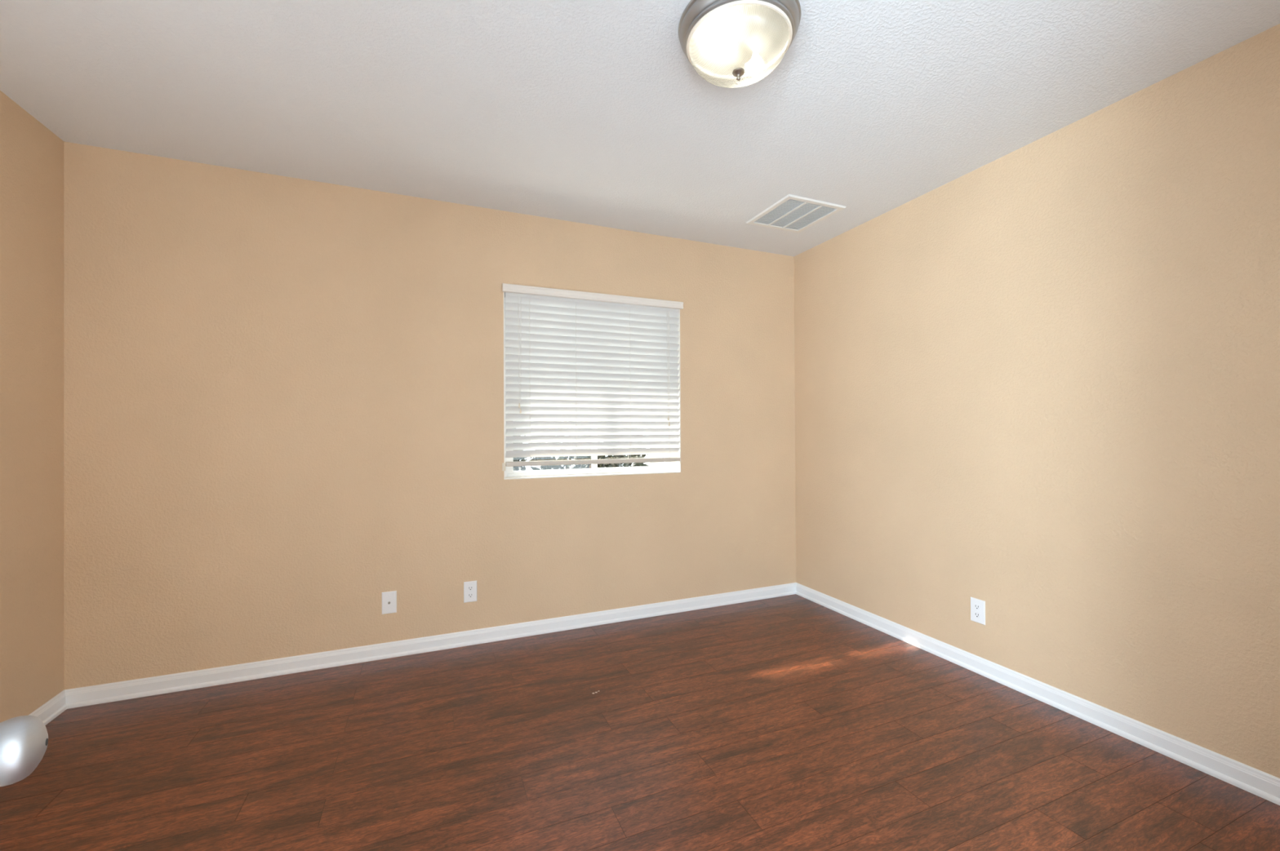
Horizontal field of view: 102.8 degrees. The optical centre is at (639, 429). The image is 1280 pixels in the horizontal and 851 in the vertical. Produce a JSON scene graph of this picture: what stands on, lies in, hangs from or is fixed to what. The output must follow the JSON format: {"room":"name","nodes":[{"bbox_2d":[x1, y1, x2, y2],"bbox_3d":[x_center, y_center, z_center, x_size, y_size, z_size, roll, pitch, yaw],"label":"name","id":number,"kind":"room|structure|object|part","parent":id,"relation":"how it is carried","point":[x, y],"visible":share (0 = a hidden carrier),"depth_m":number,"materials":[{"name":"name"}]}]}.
{"room":"empty bedroom","nodes":[
{"label":"empty bedroom","id":0,"kind":"room"},
{"bbox_2d":[0,90,63,723],"bbox_3d":[-1.922,-0.033,0.680,0.140,2.440,3.240,0,0,-23],"label":"wall","id":1,"kind":"structure","parent":0,"point":[32,155],"depth_m":2.01,"materials":[{"name":"beige paint"}]},
{"bbox_2d":[28,689,66,725],"bbox_3d":[-1.870,1.148,0.770,0.018,0.077,3.100,0,0,-23],"label":"baseboard","id":2,"kind":"structure","parent":1,"relation":"attached to","point":[52,708],"depth_m":2.11,"materials":[{"name":"white wood"}]},
{"bbox_2d":[63,142,795,689],"bbox_3d":[-0.706,-0.029,3.019,4.187,2.440,0.140,0,0,-23],"label":"wall","id":3,"kind":"structure","parent":0,"point":[283,396],"depth_m":2.61,"materials":[{"name":"beige paint"}]},
{"bbox_2d":[382,591,396,614],"bbox_3d":[-1.312,0.907,2.675,0.070,0.114,0.016,0,0,-23],"label":"cable wall plate","id":4,"kind":"object","parent":3,"relation":"attached to","point":[388,598],"visible":1,"depth_m":2.68,"materials":[{"name":"white plastic"}]},
{"bbox_2d":[64,582,795,709],"bbox_3d":[-0.669,1.152,2.941,3.907,0.077,0.018,0,0,-23],"label":"baseboard","id":5,"kind":"structure","parent":3,"relation":"attached to","point":[154,686],"depth_m":2.66,"materials":[{"name":"white wood"}]},
{"bbox_2d":[463,580,476,603],"bbox_3d":[-0.940,0.900,2.835,0.070,0.114,0.008,0,0,-23],"label":"wall outlet","id":6,"kind":"object","parent":3,"relation":"attached to","point":[470,587],"visible":1,"depth_m":2.83,"materials":[{"name":"white plastic"}]},
{"bbox_2d":[466,592,473,598],"bbox_3d":[-0.939,0.920,2.832,0.034,0.029,0.002,0,0,-23],"label":"socket","id":7,"kind":"object","parent":6,"relation":"attached to","point":[469,595],"depth_m":2.83,"materials":[{"name":"grey plastic"}]},
{"bbox_2d":[466,586,473,591],"bbox_3d":[-0.939,0.880,2.833,0.034,0.029,0.002,0,0,-23],"label":"socket","id":8,"kind":"object","parent":6,"relation":"attached to","point":[468,588],"depth_m":2.83,"materials":[{"name":"grey plastic"}]},
{"bbox_2d":[504,297,674,477],"bbox_3d":[-0.295,-0.263,3.226,1.117,1.083,0.060,0,0,-23],"label":"window","id":9,"kind":"structure","parent":3,"relation":"in","point":[668,466],"depth_m":3.19,"materials":[{"name":"white plastic"}]},
{"bbox_3d":[-0.528,-0.256,3.119,0.553,1.035,0.020,0,0,-23],"label":"sash","id":10,"kind":"part","parent":9,"relation":"part of","materials":[{"name":"white plastic"}]},
{"bbox_2d":[502,283,683,471],"bbox_3d":[-0.258,-0.297,3.133,1.147,1.062,0.068,0,0,-23],"label":"window blind","id":11,"kind":"object","parent":9,"relation":"attached to","point":[577,362],"visible":1,"depth_m":3.11,"materials":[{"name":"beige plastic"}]},
{"bbox_3d":[-0.689,-0.461,2.933,0.018,0.642,0.004,0,0,-23],"label":"pull cord","id":12,"kind":"part","parent":11,"relation":"part of","materials":[{"name":"white fabric"}]},
{"bbox_3d":[-0.645,-0.289,2.979,0.002,0.952,0.039,0,0,-23],"label":"ladder cord","id":13,"kind":"part","parent":11,"relation":"part of","materials":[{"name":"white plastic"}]},
{"bbox_3d":[-0.390,-0.289,3.085,0.002,0.952,0.039,0,0,-23],"label":"ladder cord","id":14,"kind":"part","parent":11,"relation":"part of","materials":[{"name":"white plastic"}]},
{"bbox_3d":[-0.264,-0.783,3.148,1.109,0.041,0.041,0,0,-23],"label":"head rail","id":15,"kind":"part","parent":11,"relation":"part of","materials":[{"name":"white plastic"}]},
{"bbox_3d":[-0.255,0.197,3.133,1.109,0.026,0.038,0,0,-23],"label":"rail","id":16,"kind":"part","parent":11,"relation":"part of","materials":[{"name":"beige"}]},
{"bbox_3d":[-0.069,-0.290,3.219,0.002,0.952,0.039,0,0,-23],"label":"ladder cord","id":17,"kind":"part","parent":11,"relation":"part of","materials":[{"name":"white fabric"}]},
{"bbox_3d":[0.183,-0.429,3.297,0.018,0.710,0.004,0,0,-23],"label":"pull cord","id":18,"kind":"part","parent":11,"relation":"part of","materials":[{"name":"white fabric"}]},
{"bbox_3d":[0.180,-0.291,3.323,0.002,0.952,0.039,0,0,-23],"label":"ladder cord","id":19,"kind":"part","parent":11,"relation":"part of","materials":[{"name":"white fabric"}]},
{"bbox_3d":[-0.059,-0.258,3.341,0.540,1.035,0.020,0,0,-23],"label":"sash","id":20,"kind":"part","parent":9,"relation":"part of","materials":[{"name":"white plastic"}]},
{"bbox_2d":[503,292,680,479],"bbox_3d":[-0.283,-0.263,3.196,1.129,1.095,0.140,0,0,-23],"label":"trim","id":21,"kind":"structure","parent":3,"relation":"attached to","point":[677,464],"depth_m":3.21,"materials":[{"name":"white"}]},
{"bbox_2d":[0,594,1279,850],"bbox_3d":[-0.075,1.231,1.518,4.187,0.100,3.380,0,0,-23],"label":"floor","id":22,"kind":"structure","parent":0,"point":[794,722],"depth_m":1.83,"materials":[{"name":"brown wood"}]},
{"bbox_2d":[0,0,1279,257],"bbox_3d":[-0.088,-1.309,1.529,4.187,0.100,3.380,0,0,-23],"label":"ceiling","id":23,"kind":"structure","parent":0,"point":[597,113],"depth_m":1.89,"materials":[{"name":"white paint"}]},
{"bbox_2d":[678,0,800,88],"bbox_3d":[0.308,-1.176,1.598,0.375,0.169,0.375,0,0,38],"label":"ceiling lamp","id":24,"kind":"object","parent":23,"relation":"attached to","point":[728,43],"visible":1,"depth_m":1.52,"materials":[{"name":"white glass"}]},
{"bbox_2d":[746,194,846,232],"bbox_3d":[0.903,-1.253,2.992,0.400,0.009,0.400,0,0,-23],"label":"ceiling vent","id":25,"kind":"object","parent":23,"relation":"in","point":[792,213],"visible":1,"depth_m":2.97,"materials":[{"name":"white metal"}]},
{"bbox_3d":[0.797,-1.252,2.948,0.103,0.006,0.329,0,0,-23],"label":"louver panel","id":26,"kind":"part","parent":25,"relation":"part of","materials":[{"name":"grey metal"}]},
{"bbox_3d":[0.903,-1.252,2.992,0.096,0.006,0.329,0,0,-23],"label":"louver panel","id":27,"kind":"part","parent":25,"relation":"part of","materials":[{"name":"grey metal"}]},
{"bbox_3d":[0.903,-1.257,2.992,0.332,0.001,0.332,0,0,-23],"label":"panel","id":28,"kind":"part","parent":25,"relation":"part of","materials":[{"name":"white metal"}]},
{"bbox_3d":[1.008,-1.253,3.036,0.103,0.006,0.329,0,0,-23],"label":"louver panel","id":29,"kind":"part","parent":25,"relation":"part of","materials":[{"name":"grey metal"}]},
{"bbox_2d":[794,23,1279,778],"bbox_3d":[1.813,-0.045,2.238,0.140,2.440,3.240,0,0,-23],"label":"wall","id":30,"kind":"structure","parent":0,"point":[1040,385],"depth_m":2.06,"materials":[{"name":"beige paint"}]},
{"bbox_2d":[970,597,985,625],"bbox_3d":[1.636,0.880,2.477,0.008,0.114,0.070,0,0,-23],"label":"wall outlet","id":31,"kind":"object","parent":30,"relation":"attached to","point":[977,606],"visible":1,"depth_m":2.47,"materials":[{"name":"white plastic"}]},
{"bbox_2d":[973,603,980,610],"bbox_3d":[1.633,0.860,2.476,0.002,0.029,0.034,0,0,-23],"label":"socket","id":32,"kind":"object","parent":31,"relation":"attached to","point":[976,606],"depth_m":2.48,"materials":[{"name":"grey plastic"}]},
{"bbox_2d":[973,611,981,618],"bbox_3d":[1.634,0.899,2.476,0.002,0.029,0.034,0,0,-23],"label":"socket","id":33,"kind":"object","parent":31,"relation":"attached to","point":[977,615],"depth_m":2.47,"materials":[{"name":"grey plastic"}]},
{"bbox_2d":[795,582,1279,805],"bbox_3d":[1.719,1.137,2.267,0.018,0.077,3.100,0,0,-23],"label":"baseboard","id":34,"kind":"structure","parent":30,"relation":"attached to","point":[1264,785],"depth_m":2.07,"materials":[{"name":"white wood"}]},
{"bbox_3d":[0.542,-0.049,0.029,3.907,2.440,0.140,0,0,-23],"label":"wall","id":35,"kind":"structure","parent":0,"visible":0},
{"bbox_2d":[0,715,48,786],"bbox_3d":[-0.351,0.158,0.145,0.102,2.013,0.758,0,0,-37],"label":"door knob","id":36,"kind":"structure","parent":35,"relation":"in","point":[24,740],"depth_m":0.41,"materials":[{"name":"silver metal"}]},
{"label":"outside","id":37,"kind":"structure","parent":0,"visible":0},
{"bbox_3d":[-2.898,1.611,10.762,26.000,0.250,15.860,0,0,-23],"label":"ground","id":38,"kind":"structure","parent":37,"visible":0},
{"bbox_2d":[513,457,527,471],"bbox_3d":[-2.048,0.507,6.266,1.397,1.914,1.117,0,0,-23],"label":"shrub","id":39,"kind":"object","parent":38,"relation":"on","point":[515,460],"visible":0.02,"depth_m":6.35,"materials":[{"name":"green plant"}]},
{"bbox_2d":[528,421,631,470],"bbox_3d":[-0.767,0.375,6.715,1.389,2.169,1.108,0,0,-23],"label":"shrub","id":40,"kind":"object","parent":38,"relation":"on","point":[599,457],"visible":0.09,"depth_m":6.48,"materials":[{"name":"green plant"}]},
{"bbox_2d":[572,421,648,468],"bbox_3d":[-0.490,0.507,8.337,1.324,1.916,1.095,0,0,-23],"label":"shrub","id":41,"kind":"object","parent":38,"relation":"on","point":[633,456],"visible":0.06,"depth_m":8.15,"materials":[{"name":"green plant"}]},
{"bbox_2d":[649,453,663,466],"bbox_3d":[2.528,-0.185,6.471,4.280,3.250,2.220,0,0,-23],"label":"wall","id":42,"kind":"structure","parent":38,"relation":"on","point":[655,464],"depth_m":6.47,"materials":[{"name":"white paint"}]}
]}

